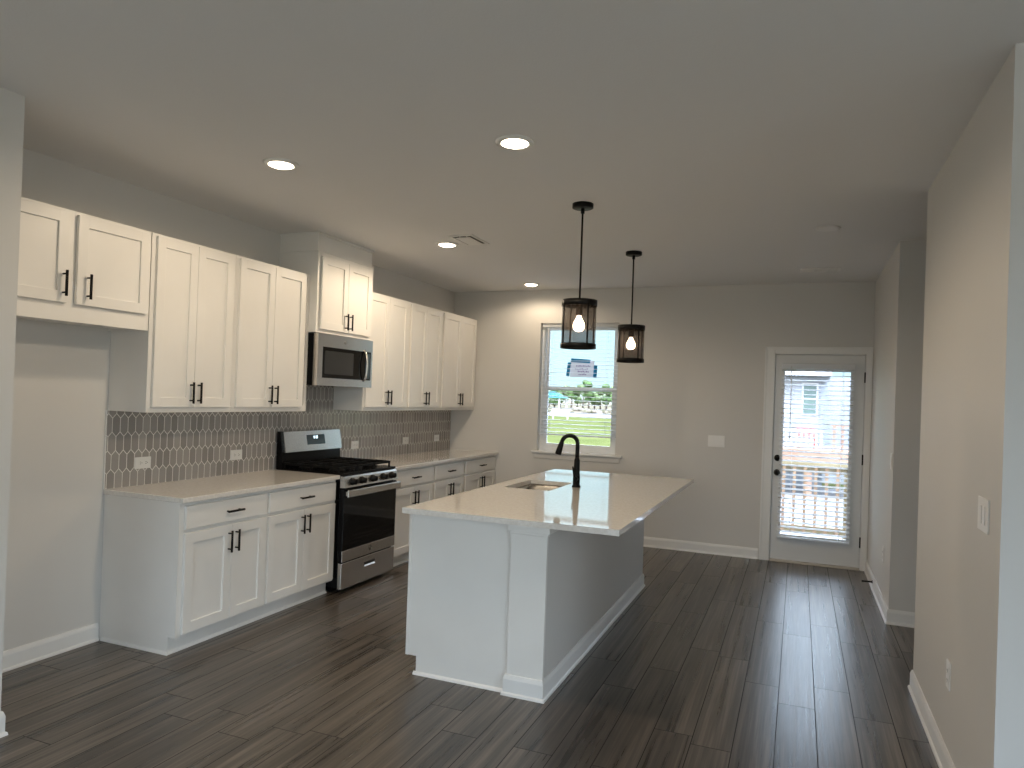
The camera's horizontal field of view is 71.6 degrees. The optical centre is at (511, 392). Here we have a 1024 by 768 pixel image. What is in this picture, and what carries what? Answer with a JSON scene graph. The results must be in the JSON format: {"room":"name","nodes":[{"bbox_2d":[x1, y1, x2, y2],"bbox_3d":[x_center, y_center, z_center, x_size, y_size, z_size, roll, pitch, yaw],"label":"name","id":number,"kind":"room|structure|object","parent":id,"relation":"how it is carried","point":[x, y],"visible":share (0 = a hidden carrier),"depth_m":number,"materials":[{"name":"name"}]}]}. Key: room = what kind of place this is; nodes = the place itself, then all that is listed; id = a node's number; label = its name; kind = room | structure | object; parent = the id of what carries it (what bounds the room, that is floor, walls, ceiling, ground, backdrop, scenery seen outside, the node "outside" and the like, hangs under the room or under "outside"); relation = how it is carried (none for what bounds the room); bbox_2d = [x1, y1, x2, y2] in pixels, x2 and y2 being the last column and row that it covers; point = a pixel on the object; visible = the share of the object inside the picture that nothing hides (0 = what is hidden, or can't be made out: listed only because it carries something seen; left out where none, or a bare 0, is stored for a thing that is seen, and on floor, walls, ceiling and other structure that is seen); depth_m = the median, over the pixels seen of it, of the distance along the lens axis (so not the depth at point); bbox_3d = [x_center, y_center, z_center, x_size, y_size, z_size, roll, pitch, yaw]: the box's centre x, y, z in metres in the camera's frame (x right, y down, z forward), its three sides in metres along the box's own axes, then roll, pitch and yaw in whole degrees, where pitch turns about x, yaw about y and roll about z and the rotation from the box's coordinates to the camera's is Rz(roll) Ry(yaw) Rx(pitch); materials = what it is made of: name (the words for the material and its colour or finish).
{"room":"kitchen","nodes":[
{"label":"kitchen","id":0,"kind":"room"},
{"bbox_2d":[0,87,24,711],"bbox_3d":[-3.562,0.033,0.684,0.824,2.761,5.474,2,0,22],"label":"wall","id":1,"kind":"structure","parent":0,"point":[12,104],"depth_m":3.04,"materials":[{"name":"white paint"}]},
{"bbox_2d":[0,623,98,737],"bbox_3d":[-3.352,1.372,1.105,0.716,0.104,6.465,2,0,22],"label":"baseboard","id":2,"kind":"structure","parent":1,"relation":"attached to","point":[20,656],"depth_m":3.93,"materials":[{"name":"white paint"}]},
{"bbox_2d":[3,148,454,650],"bbox_3d":[-1.788,0.132,5.979,0.138,2.761,5.677,2,0,22],"label":"wall","id":3,"kind":"structure","parent":0,"point":[61,389],"depth_m":4.18,"materials":[{"name":"white paint"}]},
{"bbox_2d":[16,197,151,330],"bbox_3d":[-2.413,-0.662,3.727,0.364,0.578,1.000,2,0,22],"label":"upper cabinet","id":4,"kind":"object","parent":3,"relation":"attached to","point":[75,268],"visible":1,"depth_m":3.74,"materials":[{"name":"paint"}]},
{"bbox_2d":[102,411,106,488],"bbox_3d":[-2.427,0.343,4.243,0.010,0.469,0.006,2,0,22],"label":"trim","id":5,"kind":"structure","parent":3,"relation":"attached to","point":[105,436],"depth_m":4.24,"materials":[{"name":"white paint"}]},
{"bbox_2d":[134,456,150,468],"bbox_3d":[-2.325,0.443,4.483,0.008,0.073,0.117,2,0,22],"label":"wall outlet","id":6,"kind":"object","parent":3,"relation":"attached to","point":[140,462],"visible":1,"depth_m":4.48,"materials":[{"name":"white plastic"}]},
{"bbox_2d":[108,232,235,412],"bbox_3d":[-2.106,-0.407,4.503,0.364,1.055,0.667,2,0,22],"label":"upper cabinet","id":7,"kind":"object","parent":3,"relation":"attached to","point":[183,360],"visible":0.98,"depth_m":4.34,"materials":[{"name":"paint"}]},
{"bbox_2d":[230,449,241,459],"bbox_3d":[-2.024,0.459,5.227,0.008,0.073,0.117,2,0,22],"label":"wall outlet","id":8,"kind":"object","parent":3,"relation":"attached to","point":[234,454],"visible":1,"depth_m":5.22,"materials":[{"name":"white plastic"}]},
{"bbox_2d":[230,255,309,411],"bbox_3d":[-1.834,-0.393,5.175,0.364,1.055,0.780,2,0,22],"label":"upper cabinet","id":9,"kind":"object","parent":3,"relation":"attached to","point":[270,331],"visible":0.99,"depth_m":5.06,"materials":[{"name":"paint"}]},
{"bbox_2d":[279,231,373,339],"bbox_3d":[-1.497,-0.852,5.881,0.431,0.775,0.765,2,0,22],"label":"upper cabinet","id":10,"kind":"object","parent":3,"relation":"attached to","point":[340,271],"visible":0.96,"depth_m":5.66,"materials":[{"name":"paint"}]},
{"bbox_2d":[306,333,372,387],"bbox_3d":[-1.510,-0.255,5.873,0.432,0.404,0.753,2,0,22],"label":"microwave","id":11,"kind":"object","parent":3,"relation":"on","point":[332,360],"visible":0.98,"depth_m":5.71,"materials":[{"name":"silver metal"}]},
{"bbox_2d":[351,441,358,448],"bbox_3d":[-1.459,0.488,6.625,0.008,0.073,0.117,2,0,22],"label":"wall outlet","id":12,"kind":"object","parent":3,"relation":"attached to","point":[354,444],"visible":1,"depth_m":6.62,"materials":[{"name":"white plastic"}]},
{"bbox_2d":[333,292,409,410],"bbox_3d":[-1.262,-0.363,6.587,0.364,1.055,0.741,2,0,22],"label":"upper cabinet","id":13,"kind":"object","parent":3,"relation":"attached to","point":[390,315],"visible":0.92,"depth_m":6.48,"materials":[{"name":"paint"}]},
{"bbox_2d":[403,437,408,443],"bbox_3d":[-1.112,0.506,7.480,0.008,0.073,0.117,2,0,22],"label":"wall outlet","id":14,"kind":"object","parent":3,"relation":"attached to","point":[405,439],"visible":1,"depth_m":7.48,"materials":[{"name":"white plastic"}]},
{"bbox_2d":[405,302,442,410],"bbox_3d":[-0.995,-0.349,7.249,0.364,1.055,0.685,2,0,22],"label":"upper cabinet","id":15,"kind":"object","parent":3,"relation":"attached to","point":[425,323],"visible":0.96,"depth_m":7.15,"materials":[{"name":"paint"}]},
{"bbox_2d":[434,435,438,440],"bbox_3d":[-0.854,0.520,8.120,0.008,0.073,0.117,2,0,22],"label":"wall outlet","id":16,"kind":"object","parent":3,"relation":"attached to","point":[436,437],"visible":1,"depth_m":8.11,"materials":[{"name":"white plastic"}]},
{"bbox_2d":[439,311,476,409],"bbox_3d":[-0.701,-0.334,7.974,0.364,1.055,0.877,2,0,22],"label":"upper cabinet","id":17,"kind":"object","parent":3,"relation":"attached to","point":[459,333],"visible":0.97,"depth_m":7.86,"materials":[{"name":"paint"}]},
{"bbox_2d":[0,547,938,767],"bbox_3d":[0.484,1.625,2.021,7.450,0.120,11.250,2,0,22],"label":"floor","id":18,"kind":"structure","parent":0,"point":[718,661],"depth_m":3.65,"materials":[{"name":"brown wood"}]},
{"bbox_2d":[99,491,266,655],"bbox_3d":[-2.017,1.059,4.450,0.657,0.869,0.720,2,0,22],"label":"base cabinet","id":19,"kind":"object","parent":18,"relation":"on","point":[176,577],"visible":0.97,"depth_m":4.18,"materials":[{"name":"paint"}]},
{"bbox_2d":[104,469,339,503],"bbox_3d":[-1.864,0.617,4.805,0.632,0.030,1.479,2,0,22],"label":"countertop","id":20,"kind":"structure","parent":19,"relation":"on","point":[206,488],"depth_m":4.56,"materials":[{"name":"stone"}]},
{"bbox_2d":[255,480,335,619],"bbox_3d":[-1.740,1.074,5.135,0.657,0.869,0.754,2,0,22],"label":"base cabinet","id":21,"kind":"object","parent":18,"relation":"on","point":[300,520],"visible":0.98,"depth_m":4.98,"materials":[{"name":"paint"}]},
{"bbox_2d":[276,429,400,591],"bbox_3d":[-1.405,0.925,5.822,0.694,1.199,0.758,2,0,22],"label":"gas range","id":22,"kind":"object","parent":18,"relation":"on","point":[365,502],"visible":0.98,"depth_m":5.67,"materials":[{"name":"silver metal"}]},
{"bbox_2d":[276,465,395,475],"bbox_3d":[-1.422,0.622,5.835,0.630,0.019,0.758,2,0,22],"label":"cooktop","id":23,"kind":"object","parent":22,"relation":"in","point":[369,470],"depth_m":5.62,"materials":[{"name":"black metal"}]},
{"bbox_2d":[393,465,433,566],"bbox_3d":[-1.164,1.104,6.559,0.657,0.869,0.775,2,0,22],"label":"base cabinet","id":24,"kind":"object","parent":18,"relation":"on","point":[416,487],"visible":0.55,"depth_m":6.38,"materials":[{"name":"paint"}]},
{"bbox_2d":[366,449,497,469],"bbox_3d":[-0.870,0.668,7.262,0.632,0.030,2.286,2,0,22],"label":"countertop","id":25,"kind":"structure","parent":24,"relation":"on","point":[410,460],"depth_m":7.17,"materials":[{"name":"stone"}]},
{"bbox_2d":[432,460,463,499],"bbox_3d":[-0.892,1.118,7.229,0.657,0.869,0.671,2,0,22],"label":"base cabinet","id":26,"kind":"object","parent":18,"relation":"on","point":[448,479],"visible":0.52,"depth_m":7.07,"materials":[{"name":"paint"}]},
{"bbox_2d":[463,455,495,491],"bbox_3d":[-0.609,1.133,7.928,0.657,0.869,0.835,2,0,22],"label":"base cabinet","id":27,"kind":"object","parent":18,"relation":"on","point":[479,472],"visible":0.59,"depth_m":7.77,"materials":[{"name":"paint"}]},
{"bbox_2d":[405,514,644,703],"bbox_3d":[0.254,1.135,4.910,0.868,0.883,2.550,2,0,22],"label":"kitchen island","id":28,"kind":"object","parent":18,"relation":"on","point":[510,610],"visible":0.65,"depth_m":3.80,"materials":[{"name":"paint"}]},
{"bbox_2d":[402,469,693,535],"bbox_3d":[0.452,0.684,4.849,1.200,0.030,2.612,2,0,22],"label":"island countertop","id":29,"kind":"structure","parent":28,"relation":"on","point":[611,504],"depth_m":4.25,"materials":[{"name":"stone"}]},
{"bbox_2d":[517,483,562,490],"bbox_3d":[0.198,0.785,5.089,0.387,0.185,0.602,2,0,22],"label":"sink","id":30,"kind":"object","parent":29,"relation":"in","point":[528,486],"visible":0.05,"depth_m":5.37,"materials":[{"name":"silver metal"}]},
{"bbox_2d":[555,434,580,487],"bbox_3d":[0.403,0.480,5.037,0.180,0.377,0.102,2,0,22],"label":"kitchen faucet","id":31,"kind":"object","parent":29,"relation":"on","point":[576,469],"visible":1,"depth_m":5.02,"materials":[{"name":"black metal"}]},
{"bbox_2d":[0,0,1023,291],"bbox_3d":[0.585,-1.250,2.041,7.450,0.129,11.250,2,0,22],"label":"ceiling","id":32,"kind":"structure","parent":0,"point":[711,140],"depth_m":3.15,"materials":[{"name":"white paint"}]},
{"bbox_2d":[262,158,298,169],"bbox_3d":[-1.254,-1.236,3.866,0.192,0.019,0.192,2,0,22],"label":"recessed light","id":33,"kind":"object","parent":32,"relation":"in","point":[276,163],"visible":1,"depth_m":3.83,"materials":[{"name":"white plastic"}]},
{"bbox_2d":[435,241,458,247],"bbox_3d":[-0.524,-1.197,5.776,0.192,0.019,0.192,2,0,22],"label":"recessed light","id":34,"kind":"object","parent":32,"relation":"in","point":[444,243],"visible":1,"depth_m":5.74,"materials":[{"name":"white plastic"}]},
{"bbox_2d":[449,234,489,245],"bbox_3d":[-0.329,-1.194,5.582,0.200,0.013,0.330,2,0,22],"label":"ceiling vent","id":35,"kind":"object","parent":32,"relation":"in","point":[469,239],"visible":1,"depth_m":5.55,"materials":[{"name":"white plastic"}]},
{"bbox_2d":[495,135,534,149],"bbox_3d":[0.017,-1.194,3.413,0.192,0.019,0.192,2,0,22],"label":"recessed light","id":36,"kind":"object","parent":32,"relation":"in","point":[512,142],"visible":1,"depth_m":3.38,"materials":[{"name":"white plastic"}]},
{"bbox_2d":[522,283,539,285],"bbox_3d":[0.212,-1.158,7.654,0.192,0.019,0.192,2,0,22],"label":"recessed light","id":37,"kind":"object","parent":32,"relation":"in","point":[525,284],"visible":1,"depth_m":7.61,"materials":[{"name":"white plastic"}]},
{"bbox_2d":[560,201,597,349],"bbox_3d":[0.433,-0.729,4.453,0.223,0.907,0.223,2,0,22],"label":"pendant light","id":38,"kind":"object","parent":32,"relation":"hanging from","point":[579,304],"visible":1,"depth_m":4.43,"materials":[{"name":"black metal"}]},
{"bbox_2d":[576,304,582,315],"bbox_3d":[0.426,-0.526,4.452,0.044,0.090,0.044,2,0,22],"label":"socket","id":39,"kind":"object","parent":38,"relation":"attached to","point":[579,307],"depth_m":4.43,"materials":[{"name":"black metal"}]},
{"bbox_2d":[617,250,644,362],"bbox_3d":[0.990,-0.700,5.830,0.223,0.907,0.223,2,0,22],"label":"pendant light","id":40,"kind":"object","parent":32,"relation":"hanging from","point":[631,328],"visible":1,"depth_m":5.80,"materials":[{"name":"black metal"}]},
{"bbox_2d":[628,329,633,336],"bbox_3d":[0.983,-0.497,5.829,0.044,0.090,0.044,2,0,22],"label":"socket","id":41,"kind":"object","parent":40,"relation":"attached to","point":[631,331],"depth_m":5.81,"materials":[{"name":"black metal"}]},
{"bbox_2d":[800,267,840,272],"bbox_3d":[2.735,-1.083,6.292,0.330,0.011,0.150,2,0,22],"label":"ceiling vent","id":42,"kind":"object","parent":32,"relation":"in","point":[836,268],"visible":1,"depth_m":6.27,"materials":[{"name":"white plastic"}]},
{"bbox_2d":[450,281,875,558],"bbox_3d":[2.639,0.295,7.165,7.200,2.761,0.150,2,0,22],"label":"wall","id":43,"kind":"structure","parent":0,"point":[701,374],"depth_m":7.44,"materials":[{"name":"white paint"}]},
{"bbox_2d":[534,452,618,463],"bbox_3d":[0.708,0.721,7.849,0.983,0.063,0.014,2,0,22],"label":"trim","id":44,"kind":"structure","parent":43,"relation":"attached to","point":[536,455],"depth_m":7.83,"materials":[{"name":"white paint"}]},
{"bbox_2d":[531,450,621,457],"bbox_3d":[0.720,0.679,7.875,1.033,0.022,0.131,2,0,22],"label":"window sill","id":45,"kind":"structure","parent":43,"relation":"attached to","point":[535,451],"depth_m":7.82,"materials":[{"name":"white paint"}]},
{"bbox_2d":[539,327,618,454],"bbox_3d":[0.771,-0.049,7.972,0.903,1.438,0.060,2,0,22],"label":"window","id":46,"kind":"structure","parent":43,"relation":"in","point":[543,445],"depth_m":7.98,"materials":[{"name":"white plastic"}]},
{"bbox_2d":[539,323,618,438],"bbox_3d":[0.749,-0.139,7.902,0.883,1.256,0.069,2,0,22],"label":"window blind","id":47,"kind":"object","parent":46,"relation":"attached to","point":[548,326],"visible":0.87,"depth_m":7.93,"materials":[{"name":"white plastic"}]},
{"bbox_2d":[566,358,596,376],"bbox_3d":[0.790,-0.273,7.976,0.360,0.218,0.004,2,0,22],"label":"paper notice","id":48,"kind":"object","parent":46,"relation":"attached to","point":[575,367],"visible":1,"depth_m":7.98,"materials":[{"name":"white paper"}]},
{"bbox_2d":[643,536,757,558],"bbox_3d":[1.153,1.575,7.647,2.840,0.104,0.022,2,0,22],"label":"baseboard","id":49,"kind":"structure","parent":43,"relation":"attached to","point":[680,545],"depth_m":7.32,"materials":[{"name":"white paint"}]},
{"bbox_2d":[708,435,724,446],"bbox_3d":[2.103,0.501,7.292,0.165,0.117,0.009,2,0,22],"label":"light switch","id":50,"kind":"object","parent":43,"relation":"attached to","point":[713,440],"visible":1,"depth_m":7.29,"materials":[{"name":"white plastic"}]},
{"bbox_2d":[769,558,858,570],"bbox_3d":[2.967,1.676,6.987,0.806,0.020,0.179,2,0,22],"label":"threshold","id":51,"kind":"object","parent":43,"relation":"attached to","point":[770,559],"depth_m":6.91,"materials":[{"name":"beige"}]},
{"bbox_2d":[759,347,872,570],"bbox_3d":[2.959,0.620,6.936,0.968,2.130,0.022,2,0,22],"label":"trim","id":52,"kind":"structure","parent":43,"relation":"attached to","point":[769,377],"depth_m":7.08,"materials":[{"name":"white paint"}]},
{"bbox_2d":[770,355,865,567],"bbox_3d":[2.985,0.649,6.929,0.814,2.030,0.110,2,0,22],"label":"door","id":53,"kind":"structure","parent":43,"relation":"in","point":[846,555],"depth_m":6.89,"materials":[{"name":"white paint"}]},
{"bbox_2d":[777,363,854,544],"bbox_3d":[2.948,0.581,6.897,0.654,1.717,0.069,2,0,22],"label":"window blind","id":54,"kind":"object","parent":53,"relation":"attached to","point":[843,367],"visible":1,"depth_m":6.89,"materials":[{"name":"white plastic"}]},
{"bbox_2d":[867,240,925,611],"bbox_3d":[4.353,0.343,5.433,2.721,2.761,1.773,2,0,22],"label":"wall","id":55,"kind":"structure","parent":0,"point":[900,286],"depth_m":5.12,"materials":[{"name":"white paint"}]},
{"bbox_2d":[890,453,892,469],"bbox_3d":[2.779,0.504,5.200,0.009,0.117,0.073,2,0,22],"label":"light switch","id":56,"kind":"object","parent":55,"relation":"attached to","point":[891,456],"visible":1,"depth_m":5.18,"materials":[{"name":"white plastic"}]},
{"bbox_2d":[913,43,1023,767],"bbox_3d":[3.209,0.283,2.624,2.735,2.761,1.719,2,0,22],"label":"wall","id":57,"kind":"structure","parent":0,"point":[969,596],"depth_m":2.68,"materials":[{"name":"white paint"}]},
{"bbox_2d":[864,561,955,767],"bbox_3d":[3.718,1.639,4.016,2.757,0.104,4.779,2,0,22],"label":"baseboard","id":58,"kind":"structure","parent":57,"relation":"attached to","point":[943,758],"depth_m":3.69,"materials":[{"name":"white paint"}]},
{"bbox_2d":[946,659,950,691],"bbox_3d":[1.863,1.205,3.031,0.008,0.117,0.073,2,0,22],"label":"wall outlet","id":59,"kind":"object","parent":57,"relation":"attached to","point":[948,664],"visible":1,"depth_m":3.02,"materials":[{"name":"white plastic"}]},
{"bbox_2d":[977,496,989,534],"bbox_3d":[1.692,0.439,2.550,0.009,0.120,0.150,2,0,22],"label":"light switch","id":60,"kind":"object","parent":57,"relation":"attached to","point":[983,504],"visible":1,"depth_m":2.53,"materials":[{"name":"white plastic"}]},
{"label":"outside","id":61,"kind":"structure","parent":0,"visible":0},
{"bbox_2d":[548,403,611,414],"bbox_3d":[-0.400,4.075,275.829,400.000,0.100,304.000,2,0,22],"label":"bare ground","id":62,"kind":"structure","parent":61,"point":[551,405],"depth_m":210.93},
{"bbox_2d":[548,390,558,407],"bbox_3d":[9.470,1.271,161.783,3.310,4.649,3.430,2,0,22],"label":"broadleaf tree","id":63,"kind":"object","parent":62,"relation":"on","point":[553,401],"visible":0.48,"depth_m":160.70,"materials":[{"name":"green plant"}]},
{"bbox_2d":[549,391,566,408],"bbox_3d":[7.229,1.507,126.050,4.800,3.500,4.800,2,0,22],"label":"pavilion","id":64,"kind":"object","parent":62,"relation":"on","point":[553,393],"visible":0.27,"depth_m":124.83,"materials":[{"name":"teal metal"}]},
{"bbox_2d":[557,390,566,407],"bbox_3d":[11.858,1.299,170.616,3.067,4.878,2.980,2,0,22],"label":"broadleaf tree","id":65,"kind":"object","parent":62,"relation":"on","point":[564,394],"visible":0.33,"depth_m":169.94,"materials":[{"name":"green plant"}]},
{"bbox_2d":[567,391,579,407],"bbox_3d":[14.102,1.312,160.431,2.825,4.871,3.150,2,0,22],"label":"broadleaf tree","id":66,"kind":"object","parent":62,"relation":"on","point":[576,393],"visible":0.68,"depth_m":159.63,"materials":[{"name":"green plant"}]},
{"bbox_2d":[561,406,587,410],"bbox_3d":[12.078,3.035,133.065,4.966,0.883,3.743,2,0,22],"label":"brush pile","id":67,"kind":"object","parent":62,"relation":"on","point":[578,408],"visible":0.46,"depth_m":131.96,"materials":[{"name":"white"}]},
{"bbox_2d":[573,384,583,406],"bbox_3d":[15.833,0.869,169.036,3.325,5.991,2.860,2,0,22],"label":"broadleaf tree","id":68,"kind":"object","parent":62,"relation":"on","point":[579,398],"visible":0.26,"depth_m":168.37,"materials":[{"name":"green plant"}]},
{"bbox_2d":[579,391,586,407],"bbox_3d":[18.201,1.049,178.039,3.322,5.923,2.849,2,0,22],"label":"broadleaf tree","id":69,"kind":"object","parent":62,"relation":"on","point":[583,400],"visible":0.22,"depth_m":177.62,"materials":[{"name":"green plant"}]},
{"bbox_2d":[582,380,596,408],"bbox_3d":[17.304,0.515,158.764,3.638,6.659,3.586,2,0,22],"label":"broadleaf tree","id":70,"kind":"object","parent":62,"relation":"on","point":[586,383],"visible":0.7,"depth_m":158.09,"materials":[{"name":"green plant"}]},
{"bbox_2d":[582,409,608,413],"bbox_3d":[13.751,3.073,117.059,4.673,0.702,2.924,2,0,22],"label":"brush pile","id":71,"kind":"object","parent":62,"relation":"on","point":[583,410],"visible":0.8,"depth_m":116.19,"materials":[{"name":"white"}]},
{"bbox_2d":[590,392,603,408],"bbox_3d":[20.007,1.498,167.265,3.429,5.008,2.797,2,0,22],"label":"broadleaf tree","id":72,"kind":"object","parent":62,"relation":"on","point":[595,395],"visible":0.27,"depth_m":166.59,"materials":[{"name":"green plant"}]},
{"bbox_2d":[596,394,605,408],"bbox_3d":[22.234,2.103,176.082,3.305,4.077,3.167,2,0,22],"label":"broadleaf tree","id":73,"kind":"object","parent":62,"relation":"on","point":[604,395],"visible":0.3,"depth_m":175.55,"materials":[{"name":"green plant"}]},
{"bbox_2d":[601,384,611,409],"bbox_3d":[21.182,0.983,157.192,3.008,5.973,3.189,2,0,22],"label":"broadleaf tree","id":74,"kind":"object","parent":62,"relation":"on","point":[608,396],"visible":0.7,"depth_m":156.60,"materials":[{"name":"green plant"}]},
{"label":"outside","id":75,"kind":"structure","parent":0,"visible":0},
{"bbox_3d":[3.659,1.826,7.670,3.600,0.100,1.590,2,0,22],"label":"deck","id":76,"kind":"object","parent":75,"visible":0},
{"bbox_2d":[780,461,847,539],"bbox_3d":[3.938,1.317,8.318,3.510,0.945,0.140,2,0,22],"label":"deck railing","id":77,"kind":"object","parent":76,"relation":"on","point":[783,462],"visible":0.02,"depth_m":8.40,"materials":[{"name":"brown wood"}]},
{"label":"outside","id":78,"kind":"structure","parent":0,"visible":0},
{"bbox_2d":[547,416,843,489],"bbox_3d":[-18.934,1.914,56.865,190.000,0.100,75.850,2,0,22],"label":"lawn","id":79,"kind":"structure","parent":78,"point":[593,441],"depth_m":49.00,"materials":[{"name":"green plant"}]},
{"bbox_2d":[551,409,568,419],"bbox_3d":[5.171,2.284,75.117,2.000,1.100,0.140,2,0,22],"label":"sign","id":80,"kind":"object","parent":79,"relation":"on","point":[555,412],"visible":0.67,"depth_m":75.08,"materials":[{"name":"white paint"}]},
{"bbox_2d":[780,486,843,538],"bbox_3d":[7.232,2.469,13.207,6.700,0.020,11.080,2,0,22],"label":"patio","id":81,"kind":"structure","parent":79,"relation":"on","point":[797,487],"depth_m":14.92,"materials":[{"name":"concrete"}]},
{"bbox_2d":[782,425,848,497],"bbox_3d":[7.447,1.628,17.797,3.000,1.780,2.355,2,0,22],"label":"deck","id":82,"kind":"object","parent":81,"relation":"on","point":[834,426],"visible":0.3,"depth_m":16.74,"materials":[{"name":"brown wood"}]},
{"bbox_2d":[797,426,815,446],"bbox_3d":[7.369,1.124,17.777,0.460,0.520,0.580,2,0,22],"label":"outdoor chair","id":83,"kind":"object","parent":82,"relation":"on","point":[798,434],"visible":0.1,"depth_m":17.93,"materials":[{"name":"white plastic"}]},
{"bbox_2d":[783,371,850,487],"bbox_3d":[10.278,0.301,22.810,8.400,4.700,9.720,2,0,22],"label":"house","id":84,"kind":"structure","parent":79,"relation":"on","point":[786,372],"depth_m":19.10,"materials":[{"name":"grey"}]},
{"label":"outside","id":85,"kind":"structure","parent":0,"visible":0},
{"bbox_2d":[548,412,610,417],"bbox_3d":[-33.378,1.801,114.425,260.000,0.110,20.000,2,0,22],"label":"road","id":86,"kind":"structure","parent":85,"point":[570,414],"depth_m":96.58,"materials":[{"name":"grey asphalt"}]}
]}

